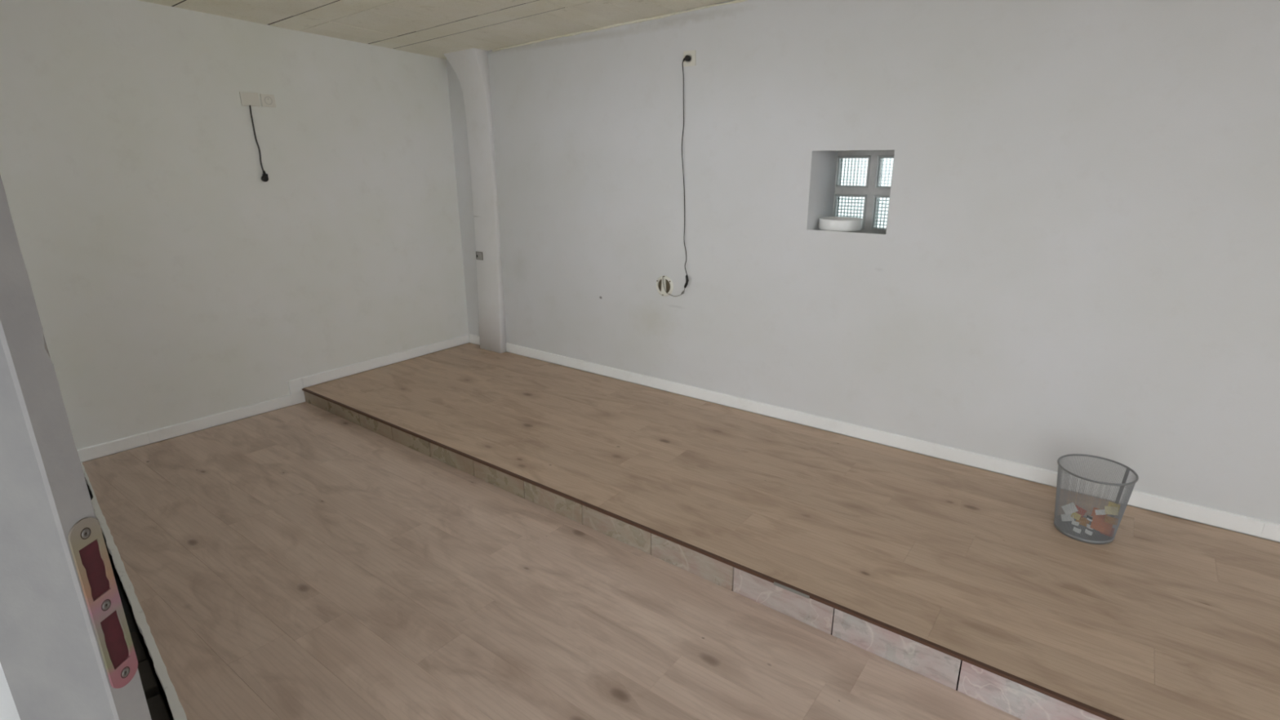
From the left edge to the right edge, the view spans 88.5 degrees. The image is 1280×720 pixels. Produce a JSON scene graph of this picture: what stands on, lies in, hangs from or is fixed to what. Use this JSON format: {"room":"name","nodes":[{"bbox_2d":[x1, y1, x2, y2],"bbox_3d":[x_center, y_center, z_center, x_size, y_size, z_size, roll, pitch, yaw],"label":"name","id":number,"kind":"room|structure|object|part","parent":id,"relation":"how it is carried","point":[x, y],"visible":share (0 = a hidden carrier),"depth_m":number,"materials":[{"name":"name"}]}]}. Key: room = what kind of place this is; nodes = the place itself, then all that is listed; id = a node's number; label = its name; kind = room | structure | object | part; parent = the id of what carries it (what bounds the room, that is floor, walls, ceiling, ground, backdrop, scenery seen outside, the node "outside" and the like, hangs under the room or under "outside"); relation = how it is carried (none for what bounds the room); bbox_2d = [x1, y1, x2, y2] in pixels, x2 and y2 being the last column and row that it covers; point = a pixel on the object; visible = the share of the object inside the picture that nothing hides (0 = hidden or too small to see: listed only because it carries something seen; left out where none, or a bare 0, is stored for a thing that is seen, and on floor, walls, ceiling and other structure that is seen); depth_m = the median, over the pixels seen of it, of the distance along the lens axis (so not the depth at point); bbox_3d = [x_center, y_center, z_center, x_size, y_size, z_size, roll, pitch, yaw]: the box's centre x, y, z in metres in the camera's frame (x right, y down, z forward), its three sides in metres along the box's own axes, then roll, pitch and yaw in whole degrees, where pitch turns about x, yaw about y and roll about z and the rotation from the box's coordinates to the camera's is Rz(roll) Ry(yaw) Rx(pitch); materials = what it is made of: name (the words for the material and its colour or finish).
{"room":"empty room","nodes":[
{"label":"empty room","id":0,"kind":"room"},
{"bbox_2d":[0,662,20,719],"bbox_3d":[-0.206,0.316,0.143,8.857,3.350,0.469,16,23,42],"label":"wall","id":1,"kind":"structure","parent":0,"point":[8,711],"depth_m":0.88,"materials":[{"name":"white paint"}]},
{"bbox_2d":[0,175,151,719],"bbox_3d":[-0.689,0.286,0.809,0.139,3.000,0.108,2,17,7],"label":"door","id":2,"kind":"structure","parent":1,"relation":"in","point":[67,650],"depth_m":0.73,"materials":[{"name":"grey paint"}]},
{"bbox_3d":[-0.626,0.287,0.769,0.002,0.225,0.038,1,17,3],"label":"strike plate","id":3,"kind":"part","parent":2,"relation":"part of","materials":[{"name":"silver metal"}]},
{"bbox_2d":[80,462,186,719],"bbox_3d":[-1.875,0.997,2.477,0.030,0.057,3.766,-16,23,-42],"label":"trim","id":4,"kind":"structure","parent":1,"relation":"attached to","point":[178,713],"depth_m":2.49,"materials":[{"name":"white paint"}]},
{"bbox_2d":[110,561,170,719],"bbox_3d":[-2.050,1.238,2.381,0.449,0.287,4.105,-16,23,-42],"label":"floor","id":5,"kind":"structure","parent":0,"point":[157,709],"depth_m":2.31,"materials":[{"name":"black rubber"}]},
{"bbox_2d":[0,0,469,518],"bbox_3d":[-2.888,-0.789,4.037,0.300,3.200,4.155,12,21,35],"label":"wall","id":6,"kind":"structure","parent":0,"point":[172,283],"depth_m":4.07,"materials":[{"name":"white paint"}]},
{"bbox_2d":[76,395,292,462],"bbox_3d":[-2.846,0.418,4.185,0.013,0.096,1.238,12,21,35],"label":"baseboard","id":7,"kind":"structure","parent":6,"relation":"attached to","point":[97,451],"depth_m":4.12,"materials":[{"name":"white paint"}]},
{"bbox_2d":[239,91,260,106],"bbox_3d":[-2.449,-1.637,4.125,0.011,0.082,0.111,12,21,35],"label":"cover","id":8,"kind":"object","parent":6,"relation":"attached to","point":[247,99],"visible":1,"depth_m":4.12,"materials":[{"name":"white plastic"}]},
{"bbox_2d":[248,105,268,182],"bbox_3d":[-2.436,-1.380,4.201,0.028,0.466,0.042,12,21,35],"label":"power cable","id":9,"kind":"object","parent":8,"relation":"hanging from","point":[264,177],"visible":1,"depth_m":4.23,"materials":[{"name":"black plastic"}]},
{"bbox_3d":[-2.446,-1.410,4.190,0.012,0.401,0.028,6,18,21],"label":"cord","id":10,"kind":"part","parent":9,"relation":"part of","materials":[{"name":"black plastic"}]},
{"bbox_2d":[259,93,275,107],"bbox_3d":[-2.383,-1.662,4.210,0.012,0.078,0.086,12,21,35],"label":"socket","id":11,"kind":"object","parent":6,"relation":"attached to","point":[267,100],"visible":1,"depth_m":4.21,"materials":[{"name":"white plastic"}]},
{"bbox_2d":[287,377,305,404],"bbox_3d":[-2.448,0.225,4.686,0.013,0.179,0.094,12,21,35],"label":"baseboard","id":12,"kind":"structure","parent":6,"relation":"attached to","point":[295,386],"depth_m":4.68,"materials":[{"name":"white paint"}]},
{"bbox_2d":[301,333,469,387],"bbox_3d":[-1.974,-0.016,5.281,0.013,0.073,1.497,12,21,35],"label":"baseboard","id":13,"kind":"structure","parent":6,"relation":"attached to","point":[330,375],"depth_m":5.18,"materials":[{"name":"white paint"}]},
{"bbox_2d":[137,0,731,58],"bbox_3d":[0.720,-1.554,1.155,9.120,0.776,4.800,12,21,35],"label":"ceiling","id":14,"kind":"structure","parent":0,"point":[431,28],"depth_m":3.97,"materials":[{"name":"brown wood"}]},
{"bbox_2d":[444,48,506,353],"bbox_3d":[-1.320,-1.224,5.312,0.380,2.370,0.156,12,21,35],"label":"pillar","id":15,"kind":"structure","parent":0,"point":[471,67],"depth_m":5.25,"materials":[{"name":"white paint"}]},
{"bbox_2d":[475,251,483,260],"bbox_3d":[-1.332,-0.864,5.449,0.080,0.066,0.006,12,21,35],"label":"wall box","id":16,"kind":"object","parent":15,"relation":"attached to","point":[478,255],"visible":1,"depth_m":5.45,"materials":[{"name":"grey plastic"}]},
{"bbox_3d":[-1.331,-0.864,5.450,0.072,0.057,0.003,12,21,35],"label":"plate","id":17,"kind":"part","parent":16,"relation":"part of","materials":[{"name":"grey plastic"}]},
{"bbox_2d":[82,342,1279,719],"bbox_3d":[0.693,1.269,1.966,8.540,0.450,4.140,12,21,35],"label":"floor","id":18,"kind":"structure","parent":0,"point":[304,561],"depth_m":2.73,"materials":[{"name":"brown wood"}]},
{"bbox_2d":[302,387,1124,719],"bbox_3d":[0.954,1.037,2.265,8.521,0.184,0.026,12,21,36],"label":"step riser","id":19,"kind":"structure","parent":18,"relation":"on","point":[1022,699],"depth_m":2.55,"materials":[{"name":"stone"}]},
{"bbox_2d":[1053,453,1138,544],"bbox_3d":[1.944,0.604,2.838,0.288,0.301,0.288,3,17,11],"label":"basket","id":20,"kind":"object","parent":18,"relation":"on","point":[1065,527],"visible":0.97,"depth_m":2.81,"materials":[{"name":"grey metal"}]},
{"bbox_2d":[1060,513,1074,521],"bbox_3d":[1.863,0.684,2.862,0.051,0.041,0.020,8,19,26],"label":"paper scrap","id":21,"kind":"object","parent":20,"relation":"in","point":[1064,515],"visible":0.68,"depth_m":2.86,"materials":[{"name":"white paper"}]},
{"bbox_2d":[1062,502,1078,515],"bbox_3d":[1.868,0.645,2.855,0.060,0.060,0.027,7,18,22],"label":"paper scrap","id":22,"kind":"object","parent":20,"relation":"in","point":[1066,508],"visible":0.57,"depth_m":2.86,"materials":[{"name":"white paper"}]},
{"bbox_2d":[1071,512,1081,519],"bbox_3d":[1.889,0.675,2.846,0.038,0.030,0.018,10,20,31],"label":"paper scrap","id":23,"kind":"object","parent":20,"relation":"in","point":[1075,517],"visible":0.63,"depth_m":2.85,"materials":[{"name":"brown"}]},
{"bbox_2d":[1075,505,1086,516],"bbox_3d":[1.905,0.656,2.849,0.054,0.044,0.024,11,20,32],"label":"wrapper","id":24,"kind":"object","parent":20,"relation":"in","point":[1080,509],"visible":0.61,"depth_m":2.85,"materials":[{"name":"red plastic"}]},
{"bbox_2d":[1075,516,1089,526],"bbox_3d":[1.912,0.694,2.838,0.052,0.037,0.028,11,20,32],"label":"wrapper","id":25,"kind":"object","parent":20,"relation":"in","point":[1085,522],"visible":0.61,"depth_m":2.84,"materials":[{"name":"orange plastic"}]},
{"bbox_2d":[1090,506,1106,519],"bbox_3d":[1.971,0.661,2.819,0.058,0.041,0.027,10,20,31],"label":"wrapper","id":26,"kind":"object","parent":20,"relation":"in","point":[1093,510],"visible":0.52,"depth_m":2.83,"materials":[{"name":"red plastic"}]},
{"bbox_2d":[1094,509,1106,515],"bbox_3d":[1.959,0.646,2.795,0.040,0.027,0.017,7,18,21],"label":"paper scrap","id":27,"kind":"object","parent":20,"relation":"in","point":[1095,509],"visible":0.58,"depth_m":2.80,"materials":[{"name":"white paper"}]},
{"bbox_2d":[1089,515,1112,534],"bbox_3d":[1.962,0.701,2.794,0.086,0.062,0.038,7,18,21],"label":"wrapper","id":28,"kind":"object","parent":20,"relation":"in","point":[1094,521],"visible":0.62,"depth_m":2.80,"materials":[{"name":"brown paper"}]},
{"bbox_2d":[1099,527,1115,536],"bbox_3d":[1.988,0.725,2.796,0.058,0.043,0.030,6,18,18],"label":"wrapper","id":29,"kind":"object","parent":20,"relation":"in","point":[1112,527],"visible":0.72,"depth_m":2.79,"materials":[{"name":"plastic"}]},
{"bbox_2d":[1104,515,1118,524],"bbox_3d":[1.989,0.677,2.775,0.055,0.033,0.021,4,17,12],"label":"wrapper","id":30,"kind":"object","parent":20,"relation":"in","point":[1105,515],"visible":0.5,"depth_m":2.77,"materials":[{"name":"brown paper"}]},
{"bbox_2d":[1104,506,1118,515],"bbox_3d":[1.995,0.636,2.780,0.048,0.037,0.023,6,18,20],"label":"paper scrap","id":31,"kind":"object","parent":20,"relation":"in","point":[1109,508],"visible":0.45,"depth_m":2.78,"materials":[{"name":"beige paper"}]},
{"bbox_2d":[446,0,1279,542],"bbox_3d":[1.992,-0.565,3.241,9.120,3.200,0.534,12,21,35],"label":"wall","id":32,"kind":"structure","parent":0,"point":[1078,252],"depth_m":3.31,"materials":[{"name":"white paint"}]},
{"bbox_2d":[468,333,479,344],"bbox_3d":[-1.436,-0.176,5.797,0.206,0.073,0.013,12,21,35],"label":"baseboard","id":33,"kind":"structure","parent":32,"relation":"attached to","point":[473,339],"depth_m":5.81,"materials":[{"name":"white paint"}]},
{"bbox_2d":[492,0,746,51],"bbox_3d":[0.486,-2.010,3.702,3.961,0.148,0.020,12,21,35],"label":"trim","id":34,"kind":"structure","parent":32,"relation":"attached to","point":[734,1],"depth_m":4.13,"materials":[{"name":"white wood"}]},
{"bbox_2d":[656,275,673,296],"bbox_3d":[0.162,-0.497,4.424,0.140,0.141,0.016,12,21,35],"label":"junction box","id":35,"kind":"object","parent":32,"relation":"attached to","point":[668,286],"visible":1,"depth_m":4.42,"materials":[{"name":"white plastic"}]},
{"bbox_2d":[683,49,696,66],"bbox_3d":[0.295,-1.798,3.918,0.084,0.085,0.013,12,21,35],"label":"socket","id":36,"kind":"object","parent":32,"relation":"attached to","point":[692,54],"visible":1,"depth_m":3.91,"materials":[{"name":"white plastic"}]},
{"bbox_2d":[662,55,691,296],"bbox_3d":[0.231,-1.122,4.158,0.216,1.466,0.034,12,21,35],"label":"power cable","id":37,"kind":"object","parent":36,"relation":"hanging from","point":[687,58],"visible":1,"depth_m":4.14,"materials":[{"name":"black plastic"}]},
{"bbox_3d":[0.282,-1.174,4.109,0.068,1.293,0.024,12,21,35],"label":"cord","id":38,"kind":"part","parent":37,"relation":"part of","materials":[{"name":"black plastic"}]},
{"bbox_2d":[818,216,862,231],"bbox_3d":[1.157,-0.785,3.792,0.242,0.064,0.242,12,21,35],"label":"dish","id":39,"kind":"object","parent":32,"relation":"on","point":[841,224],"visible":1,"depth_m":3.70,"materials":[{"name":"white ceramic"}]},
{"bbox_2d":[832,151,894,233],"bbox_3d":[1.374,-0.987,3.876,0.449,0.470,0.080,12,21,35],"label":"window","id":40,"kind":"structure","parent":32,"relation":"in","point":[873,190],"depth_m":3.87,"materials":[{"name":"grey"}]},
{"bbox_2d":[506,342,1279,541],"bbox_3d":[2.062,0.590,3.252,8.022,0.073,0.013,12,21,35],"label":"baseboard","id":41,"kind":"structure","parent":32,"relation":"attached to","point":[1251,526],"depth_m":3.61,"materials":[{"name":"white paint"}]},
{"label":"outside","id":42,"kind":"structure","parent":0,"visible":0},
{"bbox_2d":[104,541,173,719],"bbox_3d":[-0.541,1.416,2.273,22.000,0.001,19.000,12,21,35],"label":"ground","id":43,"kind":"structure","parent":42,"point":[109,556],"depth_m":2.89,"materials":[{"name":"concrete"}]}
]}

